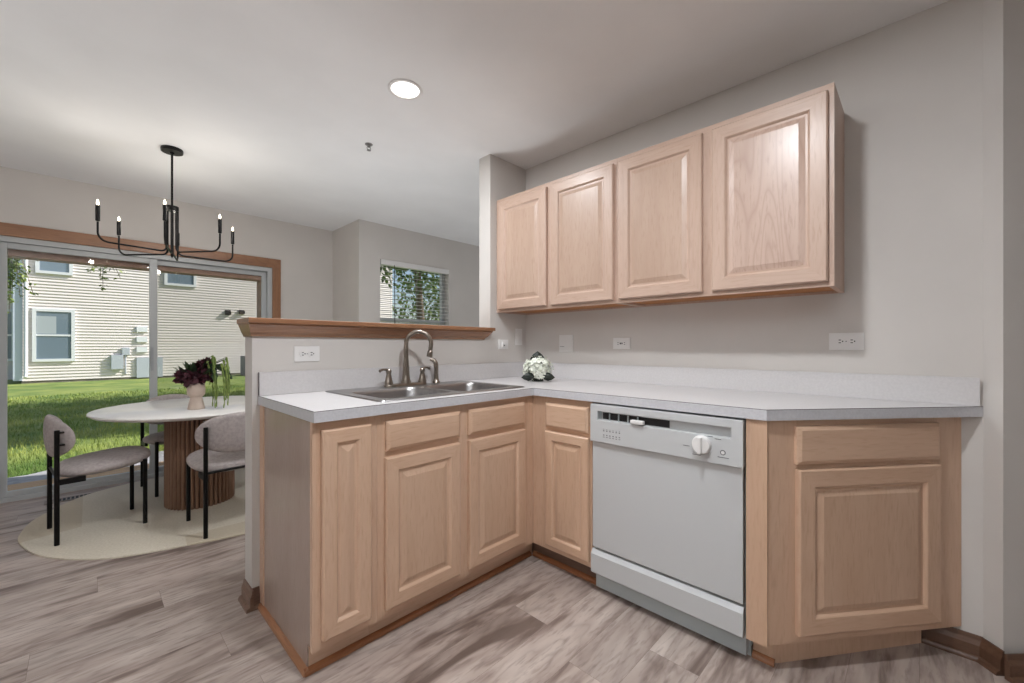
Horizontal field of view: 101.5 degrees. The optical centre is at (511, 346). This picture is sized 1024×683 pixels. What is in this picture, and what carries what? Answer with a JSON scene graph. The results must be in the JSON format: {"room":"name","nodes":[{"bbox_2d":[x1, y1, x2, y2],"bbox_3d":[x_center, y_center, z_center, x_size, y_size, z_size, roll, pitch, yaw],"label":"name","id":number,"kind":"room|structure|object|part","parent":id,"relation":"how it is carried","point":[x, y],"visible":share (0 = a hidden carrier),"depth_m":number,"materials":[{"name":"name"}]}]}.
{"room":"kitchen","nodes":[
{"label":"kitchen","id":0,"kind":"room"},
{"bbox_2d":[0,166,332,320],"bbox_3d":[-3.669,-0.080,3.127,0.180,2.420,4.557,0,0,44],"label":"wall","id":1,"kind":"structure","parent":0,"point":[305,253],"depth_m":3.75,"materials":[{"name":"beige paint"}]},
{"bbox_2d":[0,222,280,503],"bbox_3d":[-3.150,0.147,3.687,0.251,2.067,1.958,0,0,44],"label":"door","id":2,"kind":"structure","parent":1,"relation":"in","point":[268,280],"depth_m":3.43,"materials":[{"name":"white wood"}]},
{"bbox_3d":[-3.397,0.172,3.333,0.030,1.852,0.873,0,0,44],"label":"sliding panel","id":3,"kind":"part","parent":2,"relation":"part of","materials":[{"name":"clear glass"}]},
{"bbox_3d":[-3.066,0.122,3.605,0.016,2.017,1.958,0,0,44],"label":"casing","id":4,"kind":"part","parent":2,"relation":"part of","materials":[{"name":"brown wood"}]},
{"bbox_3d":[-3.100,0.110,3.602,0.020,0.200,0.016,0,0,44],"label":"handle","id":5,"kind":"part","parent":2,"relation":"part of","materials":[{"name":"grey plastic"}]},
{"bbox_3d":[-2.830,0.172,3.966,0.030,1.852,0.907,0,0,44],"label":"fixed panel","id":6,"kind":"part","parent":2,"relation":"part of","materials":[{"name":"clear glass"}]},
{"bbox_2d":[333,219,369,321],"bbox_3d":[-1.808,-0.080,4.578,0.820,2.420,0.120,0,0,44],"label":"wall","id":7,"kind":"structure","parent":0,"point":[351,242],"depth_m":4.35,"materials":[{"name":"beige paint"}]},
{"bbox_2d":[245,154,525,587],"bbox_3d":[0.546,-0.080,3.593,0.110,2.420,4.891,0,0,44],"label":"wall","id":8,"kind":"structure","parent":0,"point":[262,354],"depth_m":2.30,"materials":[{"name":"beige paint"}]},
{"bbox_2d":[252,586,259,610],"bbox_3d":[-1.102,1.088,1.804,0.028,0.085,0.026,0,0,44],"label":"baseboard","id":9,"kind":"structure","parent":8,"relation":"attached to","point":[256,589],"depth_m":1.80,"materials":[{"name":"brown wood"}]},
{"bbox_2d":[238,579,253,613],"bbox_3d":[-1.161,1.088,1.822,0.138,0.085,0.028,0,0,44],"label":"baseboard","id":10,"kind":"structure","parent":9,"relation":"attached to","point":[246,599],"depth_m":1.81,"materials":[{"name":"brown wood"}]},
{"bbox_2d":[294,346,319,361],"bbox_3d":[-0.961,0.036,1.961,0.009,0.071,0.114,0,0,44],"label":"wall outlet","id":11,"kind":"object","parent":8,"relation":"attached to","point":[301,353],"visible":1,"depth_m":1.96,"materials":[{"name":"white plastic"}]},
{"bbox_2d":[299,351,306,356],"bbox_3d":[-0.973,0.036,1.946,0.003,0.031,0.031,0,0,44],"label":"receptacle","id":12,"kind":"object","parent":11,"relation":"attached to","point":[301,353],"depth_m":1.94,"materials":[{"name":"white plastic"}]},
{"bbox_2d":[308,350,314,356],"bbox_3d":[-0.946,0.036,1.973,0.003,0.031,0.031,0,0,44],"label":"receptacle","id":13,"kind":"object","parent":11,"relation":"attached to","point":[311,353],"depth_m":1.97,"materials":[{"name":"white plastic"}]},
{"bbox_2d":[237,317,495,339],"bbox_3d":[-0.670,-0.081,2.306,0.194,0.078,1.410,0,0,44],"label":"trim","id":14,"kind":"structure","parent":8,"relation":"attached to","point":[249,326],"depth_m":2.06,"materials":[{"name":"brown wood"}]},
{"bbox_2d":[259,362,525,395],"bbox_3d":[-0.503,0.165,2.423,0.019,0.102,1.705,0,0,44],"label":"backsplash","id":15,"kind":"structure","parent":8,"relation":"attached to","point":[281,382],"depth_m":2.14,"materials":[{"name":"laminate"}]},
{"bbox_2d":[499,340,507,348],"bbox_3d":[-0.057,-0.012,2.887,0.012,0.066,0.090,0,0,44],"label":"wall outlet","id":16,"kind":"object","parent":8,"relation":"attached to","point":[503,344],"visible":1,"depth_m":2.88,"materials":[{"name":"white plastic"}]},
{"bbox_2d":[515,329,521,344],"bbox_3d":[0.050,-0.066,2.998,0.009,0.118,0.068,0,0,44],"label":"wall switch","id":17,"kind":"object","parent":8,"relation":"attached to","point":[518,332],"visible":1,"depth_m":2.99,"materials":[{"name":"white plastic"}]},
{"bbox_2d":[370,222,478,326],"bbox_3d":[-0.370,-0.080,5.581,0.160,2.420,3.323,0,0,44],"label":"wall","id":18,"kind":"structure","parent":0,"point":[461,259],"depth_m":4.97,"materials":[{"name":"beige paint"}]},
{"bbox_2d":[380,265,444,325],"bbox_3d":[-1.117,-0.306,4.778,0.170,1.233,0.945,0,0,44],"label":"window","id":19,"kind":"structure","parent":18,"relation":"attached to","point":[442,276],"depth_m":5.10,"materials":[{"name":"grey plastic"}]},
{"bbox_2d":[380,259,448,325],"bbox_3d":[-1.087,-0.322,4.749,0.069,1.197,0.889,0,0,44],"label":"window blind","id":20,"kind":"object","parent":18,"relation":"attached to","point":[394,264],"visible":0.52,"depth_m":4.69,"materials":[{"name":"white plastic"}]},
{"bbox_2d":[0,0,949,245],"bbox_3d":[0.182,-1.390,1.777,7.620,0.200,8.200,0,0,44],"label":"ceiling","id":21,"kind":"structure","parent":0,"point":[272,108],"depth_m":2.06,"materials":[{"name":"paint"}]},
{"bbox_2d":[95,145,233,261],"bbox_3d":[-2.237,-0.934,2.716,0.721,0.712,0.616,0,0,6],"label":"chandelier","id":22,"kind":"object","parent":21,"relation":"hanging from","point":[168,149],"visible":1,"depth_m":2.72,"materials":[{"name":"black metal"}]},
{"bbox_3d":[-2.327,-0.749,2.574,0.011,0.281,0.336,0,0,32],"label":"arm","id":23,"kind":"part","parent":22,"relation":"part of","materials":[{"name":"black metal"}]},
{"bbox_3d":[-2.420,-0.742,2.744,0.341,0.295,0.011,0,0,2],"label":"arm","id":24,"kind":"part","parent":22,"relation":"part of","materials":[{"name":"black metal"}]},
{"bbox_3d":[-2.114,-0.742,2.571,0.011,0.295,0.351,0,0,-34],"label":"arm","id":25,"kind":"part","parent":22,"relation":"part of","materials":[{"name":"black metal"}]},
{"bbox_3d":[-2.225,-1.085,2.737,0.012,0.350,0.012,0,0,44],"label":"rod","id":26,"kind":"part","parent":22,"relation":"part of","materials":[{"name":"black metal"}]},
{"bbox_3d":[-2.334,-0.749,2.899,0.011,0.281,0.341,0,0,-34],"label":"arm","id":27,"kind":"part","parent":22,"relation":"part of","materials":[{"name":"black metal"}]},
{"bbox_3d":[-2.041,-0.749,2.718,0.321,0.281,0.011,0,0,6],"label":"arm","id":28,"kind":"part","parent":22,"relation":"part of","materials":[{"name":"black metal"}]},
{"bbox_3d":[-2.102,-0.742,2.874,0.011,0.295,0.321,0,0,42],"label":"arm","id":29,"kind":"part","parent":22,"relation":"part of","materials":[{"name":"black metal"}]},
{"bbox_2d":[365,142,372,150],"bbox_3d":[-0.915,-1.269,2.672,0.048,0.040,0.048,0,0,44],"label":"sprinkler","id":30,"kind":"object","parent":21,"relation":"attached to","point":[367,144],"visible":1,"depth_m":2.66,"materials":[{"name":"silver metal"}]},
{"bbox_2d":[388,79,422,99],"bbox_3d":[-0.536,-1.286,2.100,0.170,0.006,0.170,0,0,44],"label":"recessed light","id":31,"kind":"object","parent":21,"relation":"in","point":[404,89],"visible":1,"depth_m":2.10,"materials":[{"name":"white plastic"}]},
{"bbox_2d":[0,476,1009,682],"bbox_3d":[0.250,1.170,1.711,7.430,0.080,8.200,0,0,44],"label":"floor","id":32,"kind":"structure","parent":0,"point":[176,615],"depth_m":1.60,"materials":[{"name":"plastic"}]},
{"bbox_2d":[44,492,93,504],"bbox_3d":[-3.268,1.127,3.094,0.100,0.005,0.260,0,0,44],"label":"floor vent","id":33,"kind":"object","parent":32,"relation":"in","point":[81,495],"visible":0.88,"depth_m":3.08,"materials":[{"name":"brown"}]},
{"bbox_2d":[18,468,244,559],"bbox_3d":[-2.228,1.125,3.103,1.774,0.010,1.867,0,0,44],"label":"area rug","id":34,"kind":"object","parent":32,"relation":"on","point":[99,525],"visible":0.52,"depth_m":2.59,"materials":[{"name":"beige fabric"}]},
{"bbox_2d":[43,414,150,545],"bbox_3d":[-2.577,0.761,2.614,0.436,0.717,0.472,0,0,38],"label":"dining chair","id":35,"kind":"object","parent":34,"relation":"on","point":[59,438],"visible":1,"depth_m":2.47,"materials":[{"name":"grey fabric"}]},
{"bbox_3d":[-2.840,0.797,2.568,0.022,0.645,0.023,0,0,38],"label":"leg","id":36,"kind":"part","parent":35,"relation":"part of","materials":[{"name":"black metal"}]},
{"bbox_3d":[-2.556,0.797,2.348,0.022,0.645,0.023,0,0,38],"label":"leg","id":37,"kind":"part","parent":35,"relation":"part of","materials":[{"name":"black metal"}]},
{"bbox_3d":[-2.688,0.524,2.470,0.436,0.244,0.109,0,0,38],"label":"backrest","id":38,"kind":"part","parent":35,"relation":"part of","materials":[{"name":"grey fabric"}]},
{"bbox_3d":[-2.564,0.717,2.630,0.430,0.109,0.430,0,0,38],"label":"seat","id":39,"kind":"part","parent":35,"relation":"part of","materials":[{"name":"grey fabric"}]},
{"bbox_3d":[-2.607,0.917,2.868,0.022,0.405,0.023,0,0,38],"label":"leg","id":40,"kind":"part","parent":35,"relation":"part of","materials":[{"name":"black metal"}]},
{"bbox_3d":[-2.323,0.917,2.648,0.022,0.405,0.023,0,0,38],"label":"leg","id":41,"kind":"part","parent":35,"relation":"part of","materials":[{"name":"black metal"}]},
{"bbox_2d":[140,394,189,496],"bbox_3d":[-2.683,0.761,3.363,0.472,0.717,0.436,0,0,36],"label":"dining chair","id":42,"kind":"object","parent":34,"relation":"on","point":[157,438],"visible":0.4,"depth_m":3.24,"materials":[{"name":"black metal"}]},
{"bbox_3d":[-2.948,0.797,3.334,0.023,0.645,0.022,0,0,36],"label":"leg","id":43,"kind":"part","parent":42,"relation":"part of","materials":[{"name":"black metal"}]},
{"bbox_3d":[-2.666,0.717,3.350,0.430,0.109,0.430,0,0,36],"label":"seat","id":44,"kind":"part","parent":42,"relation":"part of","materials":[{"name":"grey fabric"}]},
{"bbox_3d":[-2.642,0.917,3.109,0.023,0.405,0.022,0,0,36],"label":"leg","id":45,"kind":"part","parent":42,"relation":"part of","materials":[{"name":"black metal"}]},
{"bbox_3d":[-2.829,0.524,3.470,0.109,0.244,0.436,0,0,36],"label":"backrest","id":46,"kind":"part","parent":42,"relation":"part of","materials":[{"name":"grey fabric"}]},
{"bbox_2d":[86,396,244,510],"bbox_3d":[-2.274,0.774,3.054,1.172,0.689,1.172,0,0,44],"label":"dining table","id":47,"kind":"object","parent":34,"relation":"on","point":[181,424],"visible":0.66,"depth_m":2.86,"materials":[{"name":"white stone"}]},
{"bbox_2d":[187,382,205,409],"bbox_3d":[-2.161,0.334,2.862,0.104,0.191,0.104,0,0,-25],"label":"flower vase","id":48,"kind":"object","parent":47,"relation":"on","point":[195,392],"visible":0.84,"depth_m":2.83,"materials":[{"name":"ceramic"}]},
{"bbox_2d":[172,355,231,407],"bbox_3d":[-2.115,0.240,2.864,0.370,0.357,0.226,0,0,-19],"label":"bouquet","id":49,"kind":"object","parent":48,"relation":"in","point":[203,370],"visible":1,"depth_m":2.83,"materials":[{"name":"green plant"}]},
{"bbox_2d":[186,412,244,538],"bbox_3d":[-1.819,0.761,2.700,0.472,0.717,0.436,0,0,40],"label":"dining chair","id":50,"kind":"object","parent":34,"relation":"on","point":[222,438],"visible":0.59,"depth_m":2.50,"materials":[{"name":"grey fabric"}]},
{"bbox_3d":[-2.075,0.917,2.681,0.023,0.405,0.022,0,0,40],"label":"leg","id":51,"kind":"part","parent":50,"relation":"part of","materials":[{"name":"black metal"}]},
{"bbox_3d":[-1.785,0.797,2.436,0.023,0.645,0.022,0,0,40],"label":"leg","id":52,"kind":"part","parent":50,"relation":"part of","materials":[{"name":"black metal"}]},
{"bbox_3d":[-1.835,0.717,2.714,0.430,0.109,0.430,0,0,40],"label":"seat","id":53,"kind":"part","parent":50,"relation":"part of","materials":[{"name":"grey fabric"}]},
{"bbox_3d":[-1.680,0.524,2.583,0.109,0.244,0.436,0,0,40],"label":"backrest","id":54,"kind":"part","parent":50,"relation":"part of","materials":[{"name":"grey fabric"}]},
{"bbox_2d":[258,405,376,677],"bbox_3d":[-0.800,0.692,1.680,0.627,0.875,0.242,0,0,44],"label":"base cabinet","id":55,"kind":"object","parent":32,"relation":"on","point":[318,481],"visible":0.82,"depth_m":1.50,"materials":[{"name":"brown wood"}]},
{"bbox_3d":[-0.898,1.119,1.619,0.542,0.020,0.017,0,0,44],"label":"shoe moulding","id":56,"kind":"part","parent":55,"relation":"part of","materials":[{"name":"brown wood"}]},
{"bbox_3d":[-0.884,0.692,1.620,0.588,0.874,0.004,0,0,44],"label":"panel","id":57,"kind":"part","parent":55,"relation":"part of","materials":[{"name":"brown wood"}]},
{"bbox_3d":[-0.579,0.641,1.472,0.020,0.712,0.176,0,0,44],"label":"door","id":58,"kind":"part","parent":55,"relation":"part of","materials":[{"name":"brown wood"}]},
{"bbox_2d":[303,551,531,677],"bbox_3d":[-0.305,1.119,1.846,0.017,0.020,1.162,0,0,44],"label":"strip","id":59,"kind":"object","parent":32,"relation":"on","point":[332,658],"visible":1,"depth_m":1.71,"materials":[{"name":"brown wood"}]},
{"bbox_2d":[369,396,531,633],"bbox_3d":[-0.385,0.692,2.106,0.627,0.874,0.946,0,0,44],"label":"base cabinet","id":60,"kind":"object","parent":32,"relation":"on","point":[452,480],"visible":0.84,"depth_m":1.78,"materials":[{"name":"brown wood"}]},
{"bbox_3d":[-0.354,0.710,1.703,0.020,0.575,0.356,0,0,44],"label":"door","id":61,"kind":"part","parent":60,"relation":"part of","materials":[{"name":"brown wood"}]},
{"bbox_3d":[-0.352,0.342,1.705,0.020,0.113,0.353,0,0,44],"label":"drawer","id":62,"kind":"part","parent":60,"relation":"part of","materials":[{"name":"brown wood"}]},
{"bbox_3d":[-0.065,0.342,1.999,0.020,0.113,0.367,0,0,44],"label":"drawer","id":63,"kind":"part","parent":60,"relation":"part of","materials":[{"name":"brown wood"}]},
{"bbox_3d":[-0.064,0.710,2.000,0.020,0.575,0.369,0,0,44],"label":"door","id":64,"kind":"part","parent":60,"relation":"part of","materials":[{"name":"brown wood"}]},
{"bbox_2d":[527,395,598,577],"bbox_3d":[0.415,0.692,2.288,0.427,0.874,0.654,0,0,44],"label":"base cabinet","id":65,"kind":"object","parent":32,"relation":"on","point":[559,444],"visible":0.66,"depth_m":2.05,"materials":[{"name":"brown wood"}]},
{"bbox_3d":[0.265,0.715,2.029,0.261,0.575,0.020,0,0,44],"label":"door","id":66,"kind":"part","parent":65,"relation":"part of","materials":[{"name":"brown wood"}]},
{"bbox_3d":[0.263,0.347,2.030,0.257,0.123,0.020,0,0,44],"label":"drawer","id":67,"kind":"part","parent":65,"relation":"part of","materials":[{"name":"brown wood"}]},
{"bbox_2d":[532,550,595,584],"bbox_3d":[0.266,1.119,2.118,0.419,0.020,0.017,0,0,44],"label":"strip","id":68,"kind":"object","parent":32,"relation":"on","point":[554,562],"visible":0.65,"depth_m":2.11,"materials":[{"name":"brown wood"}]},
{"bbox_2d":[590,403,752,655],"bbox_3d":[0.780,0.696,1.884,0.636,0.867,0.628,0,0,44],"label":"dishwasher","id":69,"kind":"object","parent":32,"relation":"on","point":[669,486],"visible":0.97,"depth_m":1.65,"materials":[{"name":"grey metal"}]},
{"bbox_3d":[0.596,0.979,1.700,0.630,0.107,0.028,0,0,44],"label":"access panel","id":70,"kind":"part","parent":69,"relation":"part of","materials":[{"name":"white metal"}]},
{"bbox_3d":[0.598,0.346,1.701,0.632,0.168,0.044,0,0,44],"label":"control panel","id":71,"kind":"part","parent":69,"relation":"part of","materials":[{"name":"white plastic"}]},
{"bbox_3d":[0.604,0.674,1.706,0.624,0.481,0.032,0,0,44],"label":"door","id":72,"kind":"part","parent":69,"relation":"part of","materials":[{"name":"white metal"}]},
{"bbox_3d":[0.645,1.080,1.747,0.634,0.099,0.008,0,0,44],"label":"kick plate","id":73,"kind":"part","parent":69,"relation":"part of","materials":[{"name":"grey metal"}]},
{"bbox_2d":[746,417,960,666],"bbox_3d":[1.215,0.692,1.681,0.830,0.875,0.438,0,0,-8],"label":"base cabinet","id":74,"kind":"object","parent":32,"relation":"on","point":[853,526],"visible":0.92,"depth_m":1.47,"materials":[{"name":"brown wood"}]},
{"bbox_2d":[258,362,982,422],"bbox_3d":[0.293,0.184,1.660,2.225,0.140,1.726,0,0,44],"label":"countertop","id":75,"kind":"structure","parent":74,"relation":"on","point":[765,395],"depth_m":1.82,"materials":[{"name":"laminate"}]},
{"bbox_2d":[325,381,523,401],"bbox_3d":[-0.409,0.300,2.088,0.545,0.177,0.830,0,0,44],"label":"sink","id":76,"kind":"object","parent":75,"relation":"in","point":[378,394],"visible":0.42,"depth_m":2.08,"materials":[{"name":"silver metal"}]},
{"bbox_3d":[-0.506,0.300,1.921,0.350,0.177,0.355,0,0,44],"label":"bowl","id":77,"kind":"part","parent":76,"relation":"part of","materials":[{"name":"silver metal"}]},
{"bbox_2d":[379,330,432,386],"bbox_3d":[-0.544,0.061,2.212,0.122,0.299,0.335,0,0,44],"label":"kitchen faucet","id":78,"kind":"object","parent":76,"relation":"on","point":[405,381],"visible":1,"depth_m":2.23,"materials":[{"name":"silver metal"}]},
{"bbox_3d":[-0.637,0.159,2.161,0.046,0.083,0.046,0,0,44],"label":"handle","id":79,"kind":"part","parent":78,"relation":"part of","materials":[{"name":"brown metal"}]},
{"bbox_3d":[-0.566,0.204,2.234,0.052,0.013,0.250,0,0,44],"label":"plate","id":80,"kind":"part","parent":78,"relation":"part of","materials":[{"name":"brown metal"}]},
{"bbox_3d":[-0.566,0.121,2.234,0.054,0.160,0.054,0,0,44],"label":"spout","id":81,"kind":"part","parent":78,"relation":"part of","materials":[{"name":"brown metal"}]},
{"bbox_3d":[-0.501,-0.004,2.241,0.156,0.169,0.033,0,0,-10],"label":"gooseneck spout","id":82,"kind":"part","parent":78,"relation":"part of","materials":[{"name":"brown metal"}]},
{"bbox_3d":[-0.495,0.159,2.308,0.046,0.083,0.046,0,0,44],"label":"handle","id":83,"kind":"part","parent":78,"relation":"part of","materials":[{"name":"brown metal"}]},
{"bbox_2d":[430,357,439,382],"bbox_3d":[-0.438,0.137,2.385,0.058,0.146,0.044,0,0,21],"label":"sprayer","id":84,"kind":"object","parent":76,"relation":"on","point":[436,377],"visible":1,"depth_m":2.37,"materials":[{"name":"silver metal"}]},
{"bbox_3d":[-0.241,0.300,2.193,0.350,0.177,0.355,0,0,44],"label":"bowl","id":85,"kind":"part","parent":76,"relation":"part of","materials":[{"name":"silver metal"}]},
{"bbox_2d":[521,351,554,381],"bbox_3d":[0.165,0.123,2.569,0.202,0.184,0.200,0,0,12],"label":"hydrangea","id":86,"kind":"object","parent":75,"relation":"on","point":[537,368],"visible":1,"depth_m":2.51,"materials":[{"name":"white plant"}]},
{"bbox_3d":[0.901,1.119,1.499,0.070,0.020,0.017,0,0,44],"label":"shoe moulding","id":87,"kind":"part","parent":74,"relation":"part of","materials":[{"name":"brown wood"}]},
{"bbox_3d":[1.262,0.343,1.476,0.572,0.131,0.020,0,0,-8],"label":"drawer","id":88,"kind":"part","parent":74,"relation":"part of","materials":[{"name":"brown wood"}]},
{"bbox_3d":[1.264,0.712,1.477,0.568,0.572,0.020,0,0,-8],"label":"door","id":89,"kind":"part","parent":74,"relation":"part of","materials":[{"name":"brown wood"}]},
{"bbox_2d":[526,0,1023,653],"bbox_3d":[0.967,-0.080,2.264,2.349,2.420,0.163,0,0,44],"label":"wall","id":90,"kind":"structure","parent":0,"point":[932,99],"depth_m":1.62,"materials":[{"name":"beige paint"}]},
{"bbox_2d":[559,335,572,351],"bbox_3d":[0.361,-0.018,2.795,0.112,0.114,0.008,0,0,44],"label":"wall switch","id":91,"kind":"object","parent":90,"relation":"attached to","point":[565,341],"visible":1,"depth_m":2.79,"materials":[{"name":"white plastic"}]},
{"bbox_2d":[497,159,640,314],"bbox_3d":[0.320,-0.608,2.620,0.918,0.763,0.311,0,0,44],"label":"upper cabinet","id":92,"kind":"object","parent":90,"relation":"attached to","point":[557,239],"visible":0.93,"depth_m":2.46,"materials":[{"name":"brown wood"}]},
{"bbox_3d":[0.060,-0.603,2.670,0.415,0.718,0.020,0,0,44],"label":"door","id":93,"kind":"part","parent":92,"relation":"part of","materials":[{"name":"brown wood"}]},
{"bbox_3d":[0.330,-0.246,2.631,0.881,0.016,0.261,0,0,44],"label":"panel","id":94,"kind":"part","parent":92,"relation":"part of","materials":[{"name":"beige wood"}]},
{"bbox_3d":[0.385,-0.603,2.354,0.423,0.718,0.020,0,0,44],"label":"door","id":95,"kind":"part","parent":92,"relation":"part of","materials":[{"name":"brown wood"}]},
{"bbox_2d":[613,338,629,348],"bbox_3d":[0.656,-0.016,2.506,0.112,0.068,0.009,0,0,44],"label":"wall outlet","id":96,"kind":"object","parent":90,"relation":"attached to","point":[618,343],"visible":1,"depth_m":2.50,"materials":[{"name":"white plastic"}]},
{"bbox_2d":[616,341,625,345],"bbox_3d":[0.654,-0.016,2.504,0.065,0.033,0.003,0,0,44],"label":"receptacle","id":97,"kind":"object","parent":96,"relation":"attached to","point":[618,343],"depth_m":2.50,"materials":[{"name":"white plastic"}]},
{"bbox_2d":[617,82,843,306],"bbox_3d":[0.976,-0.608,1.981,0.912,0.763,0.311,0,0,44],"label":"upper cabinet","id":98,"kind":"object","parent":90,"relation":"attached to","point":[750,205],"visible":1,"depth_m":1.79,"materials":[{"name":"brown wood"}]},
{"bbox_3d":[0.710,-0.603,2.037,0.423,0.718,0.020,0,0,44],"label":"door","id":99,"kind":"part","parent":98,"relation":"part of","materials":[{"name":"brown wood"}]},
{"bbox_3d":[0.986,-0.246,1.992,0.875,0.016,0.261,0,0,44],"label":"panel","id":100,"kind":"part","parent":98,"relation":"part of","materials":[{"name":"beige wood"}]},
{"bbox_3d":[1.039,-0.603,1.716,0.415,0.718,0.020,0,0,44],"label":"door","id":101,"kind":"part","parent":98,"relation":"part of","materials":[{"name":"brown wood"}]},
{"bbox_2d":[549,363,979,405],"bbox_3d":[0.886,0.165,2.274,2.216,0.102,0.019,0,0,44],"label":"backsplash","id":102,"kind":"structure","parent":90,"relation":"attached to","point":[909,388],"depth_m":1.87,"materials":[{"name":"laminate"}]},
{"bbox_2d":[829,333,863,349],"bbox_3d":[1.413,-0.020,1.768,0.116,0.072,0.009,0,0,44],"label":"wall outlet","id":103,"kind":"object","parent":90,"relation":"attached to","point":[837,341],"visible":1,"depth_m":1.77,"materials":[{"name":"white plastic"}]},
{"bbox_2d":[836,338,844,344],"bbox_3d":[1.397,-0.020,1.780,0.031,0.031,0.003,0,0,44],"label":"receptacle","id":104,"kind":"object","parent":103,"relation":"attached to","point":[839,341],"depth_m":1.78,"materials":[{"name":"white plastic"}]},
{"bbox_2d":[847,338,856,344],"bbox_3d":[1.425,-0.020,1.753,0.031,0.031,0.003,0,0,44],"label":"receptacle","id":105,"kind":"object","parent":103,"relation":"attached to","point":[850,341],"depth_m":1.75,"materials":[{"name":"white plastic"}]},
{"bbox_2d":[921,627,981,661],"bbox_3d":[1.614,1.088,1.560,0.194,0.085,0.028,0,0,44],"label":"baseboard","id":106,"kind":"structure","parent":90,"relation":"attached to","point":[964,644],"depth_m":1.54,"materials":[{"name":"brown wood"}]},
{"bbox_2d":[977,637,1004,675],"bbox_3d":[1.675,1.088,1.466,0.028,0.085,0.068,0,0,3],"label":"baseboard","id":107,"kind":"structure","parent":90,"relation":"attached to","point":[991,657],"depth_m":1.46,"materials":[{"name":"brown wood"}]},
{"label":"outside","id":108,"kind":"structure","parent":0,"visible":0},
{"bbox_2d":[7,375,244,477],"bbox_3d":[-13.392,1.430,13.051,42.600,0.400,50.000,0,0,44],"label":"ground","id":109,"kind":"structure","parent":108,"point":[15,389],"depth_m":9.62,"materials":[{"name":"green plant"}]},
{"bbox_2d":[7,258,122,312],"bbox_3d":[-8.825,-1.720,4.699,3.756,5.956,6.642,0,0,40],"label":"shade tree","id":110,"kind":"object","parent":109,"relation":"on","point":[15,265],"visible":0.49,"depth_m":7.17,"materials":[{"name":"green plant"}]},
{"bbox_2d":[7,451,163,484],"bbox_3d":[-4.353,1.260,3.893,0.630,0.140,4.300,0,0,44],"label":"patio slab","id":111,"kind":"object","parent":109,"relation":"on","point":[42,475],"visible":0.07,"depth_m":3.79,"materials":[{"name":"grey concrete"}]},
{"bbox_2d":[7,461,163,490],"bbox_3d":[-3.927,1.198,3.478,0.560,0.045,4.300,0,0,44],"label":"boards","id":112,"kind":"object","parent":111,"relation":"on","point":[11,487],"visible":0.11,"depth_m":3.71,"materials":[{"name":"wood"}]},
{"bbox_2d":[7,384,244,477],"bbox_3d":[-7.049,1.199,8.163,9.572,0.067,6.966,0,0,44],"label":"grass blades","id":113,"kind":"object","parent":109,"relation":"on","point":[145,392],"visible":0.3,"depth_m":6.46,"materials":[{"name":"green plant"}]},
{"bbox_2d":[7,259,391,383],"bbox_3d":[-16.504,-2.020,18.527,8.500,6.500,21.500,0,0,44],"label":"neighbor house","id":114,"kind":"structure","parent":109,"relation":"on","point":[74,330],"depth_m":15.23,"materials":[{"name":"white plastic"}]},
{"bbox_3d":[-17.258,-0.375,14.305,0.006,1.610,0.180,0,0,44],"label":"pane","id":115,"kind":"part","parent":114,"relation":"part of","materials":[{"name":"blue"}]},
{"bbox_2d":[37,316,55,333],"bbox_3d":[-15.588,-0.707,14.004,0.003,0.585,0.439,0,0,44],"label":"curtain","id":116,"kind":"object","parent":114,"relation":"hanging from","point":[45,324],"depth_m":14.00,"materials":[{"name":"grey fabric"}]},
{"bbox_3d":[-15.473,-0.365,14.130,0.006,1.590,0.800,0,0,44],"label":"pane","id":117,"kind":"part","parent":114,"relation":"part of","materials":[{"name":"blue"}]},
{"bbox_3d":[-15.466,-3.250,14.137,0.006,1.460,0.680,0,0,44],"label":"pane","id":118,"kind":"part","parent":114,"relation":"part of","materials":[{"name":"blue"}]},
{"bbox_3d":[-13.761,0.805,15.889,0.070,0.750,0.750,0,0,44],"label":"utility door","id":119,"kind":"part","parent":114,"relation":"part of","materials":[{"name":"grey metal"}]},
{"bbox_3d":[-13.114,-3.120,16.550,0.006,1.320,0.820,0,0,44],"label":"pane","id":120,"kind":"part","parent":114,"relation":"part of","materials":[{"name":"blue glass"}]},
{"bbox_2d":[225,310,230,314],"bbox_3d":[-11.988,-1.420,17.659,0.140,0.200,0.200,0,0,44],"label":"vent hood","id":121,"kind":"object","parent":114,"relation":"attached to","point":[227,312],"depth_m":17.63,"materials":[{"name":"black metal"}]},
{"bbox_2d":[240,356,244,375],"bbox_3d":[-10.902,0.807,17.606,0.768,0.844,0.760,0,0,44],"label":"condenser unit","id":122,"kind":"object","parent":109,"relation":"on","point":[242,358],"visible":0.09,"depth_m":17.35,"materials":[{"name":"grey metal"}]},
{"bbox_2d":[380,266,439,324],"bbox_3d":[-1.901,-2.102,10.511,6.490,6.720,5.861,0,0,29],"label":"shade tree","id":123,"kind":"object","parent":109,"relation":"on","point":[417,275],"visible":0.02,"depth_m":11.86,"materials":[{"name":"green plant"}]},
{"bbox_2d":[392,271,439,323],"bbox_3d":[-3.059,-1.452,18.334,4.566,5.420,3.897,0,0,-41],"label":"shade tree","id":124,"kind":"object","parent":109,"relation":"on","point":[426,280],"visible":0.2,"depth_m":17.61,"materials":[{"name":"green plant"}]},
{"bbox_3d":[2.401,-0.080,1.527,1.007,2.420,0.950,0,0,44],"label":"wall","id":125,"kind":"structure","parent":0,"visible":0},
{"bbox_2d":[1005,653,1023,682],"bbox_3d":[2.355,1.088,1.425,1.365,0.085,0.028,0,0,-2],"label":"baseboard","id":126,"kind":"structure","parent":125,"relation":"attached to","point":[1014,663],"depth_m":1.41,"materials":[{"name":"brown wood"}]}
]}

